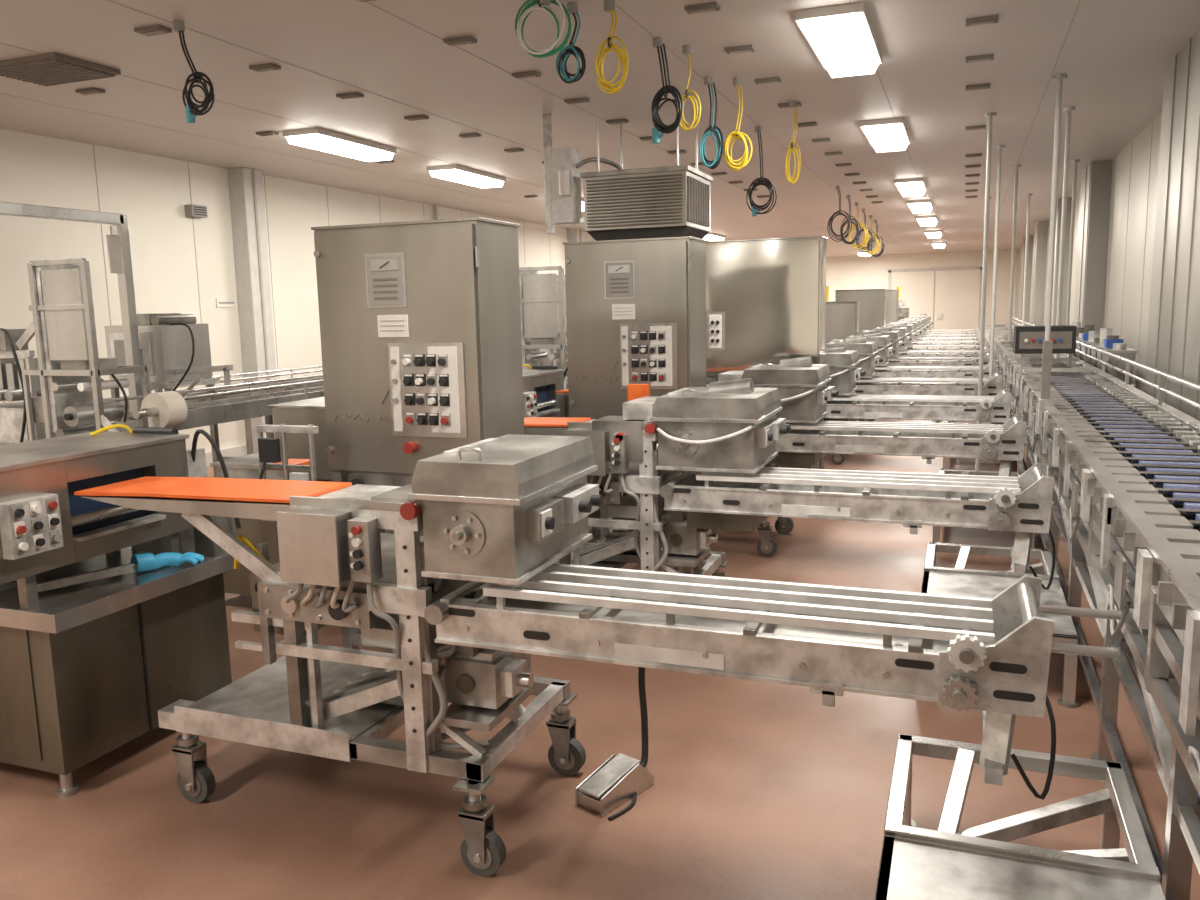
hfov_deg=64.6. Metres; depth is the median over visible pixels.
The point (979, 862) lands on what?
step platform
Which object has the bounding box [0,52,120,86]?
grille
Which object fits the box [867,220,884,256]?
cable
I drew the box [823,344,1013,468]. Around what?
machine
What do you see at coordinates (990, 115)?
pole
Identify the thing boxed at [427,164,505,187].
fluorescent ceiling light
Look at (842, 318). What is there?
tall cabinet
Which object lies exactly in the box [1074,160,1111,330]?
pier
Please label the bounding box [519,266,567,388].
machine
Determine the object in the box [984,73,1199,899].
conveyor
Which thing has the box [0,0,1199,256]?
ceiling
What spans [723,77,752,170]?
cable
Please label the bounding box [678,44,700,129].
cable
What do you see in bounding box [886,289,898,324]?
tall cabinet
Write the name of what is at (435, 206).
pipe
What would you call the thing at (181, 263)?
wall
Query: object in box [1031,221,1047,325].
pier
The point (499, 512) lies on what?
machine
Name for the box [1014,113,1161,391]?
wall
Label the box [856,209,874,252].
cable
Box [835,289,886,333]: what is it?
tall cabinet
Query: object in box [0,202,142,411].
gantry
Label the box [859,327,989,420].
machine
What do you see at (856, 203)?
cable
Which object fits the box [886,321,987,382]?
machine
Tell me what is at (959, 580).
step platform
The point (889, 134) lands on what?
fluorescent ceiling light
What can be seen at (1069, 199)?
pier
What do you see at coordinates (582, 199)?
fluorescent ceiling light
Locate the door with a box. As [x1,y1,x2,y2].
[888,266,982,331]
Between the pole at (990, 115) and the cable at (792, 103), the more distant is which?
the pole at (990, 115)
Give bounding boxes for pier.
[1019,235,1032,325]
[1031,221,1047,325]
[1051,197,1071,324]
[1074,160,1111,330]
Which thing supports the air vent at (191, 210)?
attached to the wall at (181, 263)
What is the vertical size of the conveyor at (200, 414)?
1.152 m
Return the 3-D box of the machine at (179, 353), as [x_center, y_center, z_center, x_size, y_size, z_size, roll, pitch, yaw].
[-2.970,-0.148,6.903,1.051,1.680,0.495,2,9,21]
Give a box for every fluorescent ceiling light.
[282,127,396,161]
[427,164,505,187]
[581,198,583,210]
[703,233,725,240]
[795,2,881,77]
[857,251,870,256]
[860,117,909,151]
[894,178,926,196]
[907,199,932,213]
[916,215,937,225]
[924,230,941,237]
[931,242,945,247]
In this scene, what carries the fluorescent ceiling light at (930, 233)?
attached to the ceiling
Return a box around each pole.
[975,112,996,470]
[987,145,1004,422]
[1066,159,1079,324]
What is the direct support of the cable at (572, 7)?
hanging from the ceiling
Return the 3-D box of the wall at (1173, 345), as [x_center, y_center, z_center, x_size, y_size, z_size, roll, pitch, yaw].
[3.845,-0.970,5.922,0.310,3.300,2.750,2,9,21]
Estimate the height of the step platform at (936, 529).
0.315 m
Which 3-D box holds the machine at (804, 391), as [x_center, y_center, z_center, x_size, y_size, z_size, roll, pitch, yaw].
[1.230,0.017,6.455,3.068,1.305,0.780,2,9,21]
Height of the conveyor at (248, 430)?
1.082 m
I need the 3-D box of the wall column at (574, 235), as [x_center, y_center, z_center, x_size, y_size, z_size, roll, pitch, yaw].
[-0.484,-3.022,20.284,0.235,3.300,0.320,2,9,21]
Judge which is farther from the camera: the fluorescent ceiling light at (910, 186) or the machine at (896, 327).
the machine at (896, 327)
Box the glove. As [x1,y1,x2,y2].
[130,552,203,572]
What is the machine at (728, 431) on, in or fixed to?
on the floor
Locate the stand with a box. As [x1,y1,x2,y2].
[256,423,318,522]
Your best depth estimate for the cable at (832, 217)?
13.64 m
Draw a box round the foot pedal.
[575,667,653,820]
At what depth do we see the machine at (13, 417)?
5.85 m
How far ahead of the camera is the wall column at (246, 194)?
10.94 m
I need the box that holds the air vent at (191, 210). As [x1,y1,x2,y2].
[184,204,207,217]
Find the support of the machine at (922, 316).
on the floor
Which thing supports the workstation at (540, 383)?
on the floor
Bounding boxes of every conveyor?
[102,350,547,459]
[112,349,567,437]
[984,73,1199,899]
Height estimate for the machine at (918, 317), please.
1.305 m
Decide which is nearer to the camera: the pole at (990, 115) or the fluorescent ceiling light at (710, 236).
the pole at (990, 115)
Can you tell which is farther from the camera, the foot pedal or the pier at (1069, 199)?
the pier at (1069, 199)
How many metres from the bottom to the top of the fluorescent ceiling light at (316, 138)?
0.110 m
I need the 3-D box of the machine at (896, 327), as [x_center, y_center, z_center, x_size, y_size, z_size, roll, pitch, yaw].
[4.601,-1.369,15.228,3.068,1.305,0.780,2,9,21]
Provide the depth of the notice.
10.77 m
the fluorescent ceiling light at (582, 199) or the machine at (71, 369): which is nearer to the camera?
the machine at (71, 369)
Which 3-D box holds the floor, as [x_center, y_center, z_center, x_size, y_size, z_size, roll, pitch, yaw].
[3.070,-0.863,16.822,9.870,0.100,38.900,2,9,21]
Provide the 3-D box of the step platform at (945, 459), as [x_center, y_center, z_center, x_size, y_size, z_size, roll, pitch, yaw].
[3.917,-0.054,9.883,0.660,0.315,1.470,2,9,21]
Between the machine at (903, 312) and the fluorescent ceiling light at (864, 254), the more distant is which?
the fluorescent ceiling light at (864, 254)
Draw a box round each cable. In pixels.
[173,20,214,122]
[515,0,571,57]
[556,2,585,83]
[594,0,628,93]
[651,37,682,143]
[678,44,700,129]
[699,77,723,168]
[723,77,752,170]
[746,126,776,216]
[785,100,800,183]
[827,186,851,241]
[840,195,860,243]
[849,202,867,248]
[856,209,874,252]
[864,215,880,254]
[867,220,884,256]
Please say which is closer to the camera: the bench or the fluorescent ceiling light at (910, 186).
the bench
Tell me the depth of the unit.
7.99 m
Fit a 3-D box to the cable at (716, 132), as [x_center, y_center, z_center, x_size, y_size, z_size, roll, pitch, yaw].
[0.826,-2.404,6.993,0.181,0.650,0.079,2,9,21]
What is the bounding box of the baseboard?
[205,445,246,466]
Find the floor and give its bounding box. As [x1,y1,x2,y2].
[0,382,1199,899]
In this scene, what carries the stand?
on the floor
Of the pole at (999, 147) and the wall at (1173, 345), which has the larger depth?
the pole at (999, 147)
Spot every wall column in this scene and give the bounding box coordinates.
[227,167,276,452]
[567,229,582,241]
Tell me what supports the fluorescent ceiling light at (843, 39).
attached to the ceiling
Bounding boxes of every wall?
[0,128,595,452]
[826,250,1017,331]
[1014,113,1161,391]
[1144,29,1199,420]
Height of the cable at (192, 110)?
0.550 m
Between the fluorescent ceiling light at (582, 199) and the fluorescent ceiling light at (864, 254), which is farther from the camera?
the fluorescent ceiling light at (864, 254)
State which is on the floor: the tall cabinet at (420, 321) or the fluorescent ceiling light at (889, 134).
the tall cabinet at (420, 321)
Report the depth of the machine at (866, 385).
9.52 m
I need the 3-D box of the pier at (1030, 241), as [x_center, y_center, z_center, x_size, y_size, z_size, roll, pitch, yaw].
[11.530,-4.108,25.782,0.210,3.300,1.000,2,9,21]
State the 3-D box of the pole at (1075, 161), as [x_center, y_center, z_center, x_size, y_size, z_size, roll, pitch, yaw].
[5.806,-1.887,11.765,0.100,3.300,0.100,2,9,21]
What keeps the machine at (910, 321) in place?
on the floor
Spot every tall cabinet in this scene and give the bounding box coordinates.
[311,217,531,672]
[563,236,706,573]
[705,236,827,468]
[825,301,859,419]
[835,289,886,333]
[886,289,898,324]
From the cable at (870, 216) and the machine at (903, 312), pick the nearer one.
the cable at (870, 216)
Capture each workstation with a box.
[0,391,242,797]
[210,397,331,594]
[522,364,568,416]
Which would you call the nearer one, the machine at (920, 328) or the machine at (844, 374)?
the machine at (844, 374)
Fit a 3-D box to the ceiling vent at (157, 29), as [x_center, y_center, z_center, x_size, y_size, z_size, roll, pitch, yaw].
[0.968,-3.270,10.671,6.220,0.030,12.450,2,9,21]
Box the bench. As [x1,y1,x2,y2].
[1071,322,1137,387]
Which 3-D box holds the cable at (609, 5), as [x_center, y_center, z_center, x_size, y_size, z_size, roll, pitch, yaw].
[0.067,-2.200,5.199,0.193,0.489,0.073,2,9,21]
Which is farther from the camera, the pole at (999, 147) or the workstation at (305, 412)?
the pole at (999, 147)
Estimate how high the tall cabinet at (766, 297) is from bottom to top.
2.142 m
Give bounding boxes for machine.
[0,328,56,445]
[16,258,150,440]
[74,434,1120,876]
[104,313,233,476]
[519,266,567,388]
[524,378,1055,589]
[555,356,1027,556]
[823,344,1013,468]
[825,336,1004,464]
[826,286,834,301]
[831,331,997,421]
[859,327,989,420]
[862,323,989,360]
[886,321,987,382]
[889,317,979,343]
[891,319,979,382]
[897,286,932,331]
[900,315,979,336]
[904,314,978,333]
[912,316,979,339]
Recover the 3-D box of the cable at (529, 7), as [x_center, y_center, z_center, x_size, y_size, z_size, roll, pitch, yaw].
[-0.303,-2.264,5.066,0.309,0.328,0.064,1,9,13]
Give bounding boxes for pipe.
[434,205,438,219]
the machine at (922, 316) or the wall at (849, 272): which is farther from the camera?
the wall at (849, 272)
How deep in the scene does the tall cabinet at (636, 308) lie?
5.59 m
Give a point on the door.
(958, 290)
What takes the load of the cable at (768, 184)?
hanging from the ceiling
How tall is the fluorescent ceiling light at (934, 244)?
0.110 m
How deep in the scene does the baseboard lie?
10.91 m
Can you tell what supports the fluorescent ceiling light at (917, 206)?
attached to the ceiling
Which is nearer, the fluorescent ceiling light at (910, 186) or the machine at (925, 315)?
the fluorescent ceiling light at (910, 186)
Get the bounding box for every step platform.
[874,734,1165,899]
[921,542,1078,707]
[932,469,1034,548]
[941,422,1013,471]
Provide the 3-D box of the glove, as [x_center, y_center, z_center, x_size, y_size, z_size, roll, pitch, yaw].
[-1.656,0.414,3.638,0.256,0.073,0.151,-6,10,-30]
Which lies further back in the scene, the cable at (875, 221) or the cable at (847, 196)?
the cable at (875, 221)
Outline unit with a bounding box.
[543,110,712,240]
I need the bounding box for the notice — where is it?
[216,298,235,306]
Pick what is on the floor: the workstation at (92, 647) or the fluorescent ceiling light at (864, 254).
the workstation at (92, 647)
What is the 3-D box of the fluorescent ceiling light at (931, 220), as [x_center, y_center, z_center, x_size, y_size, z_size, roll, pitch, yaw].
[6.627,-4.636,19.245,0.380,0.110,1.280,2,9,21]
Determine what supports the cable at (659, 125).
hanging from the ceiling
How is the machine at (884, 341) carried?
on the floor

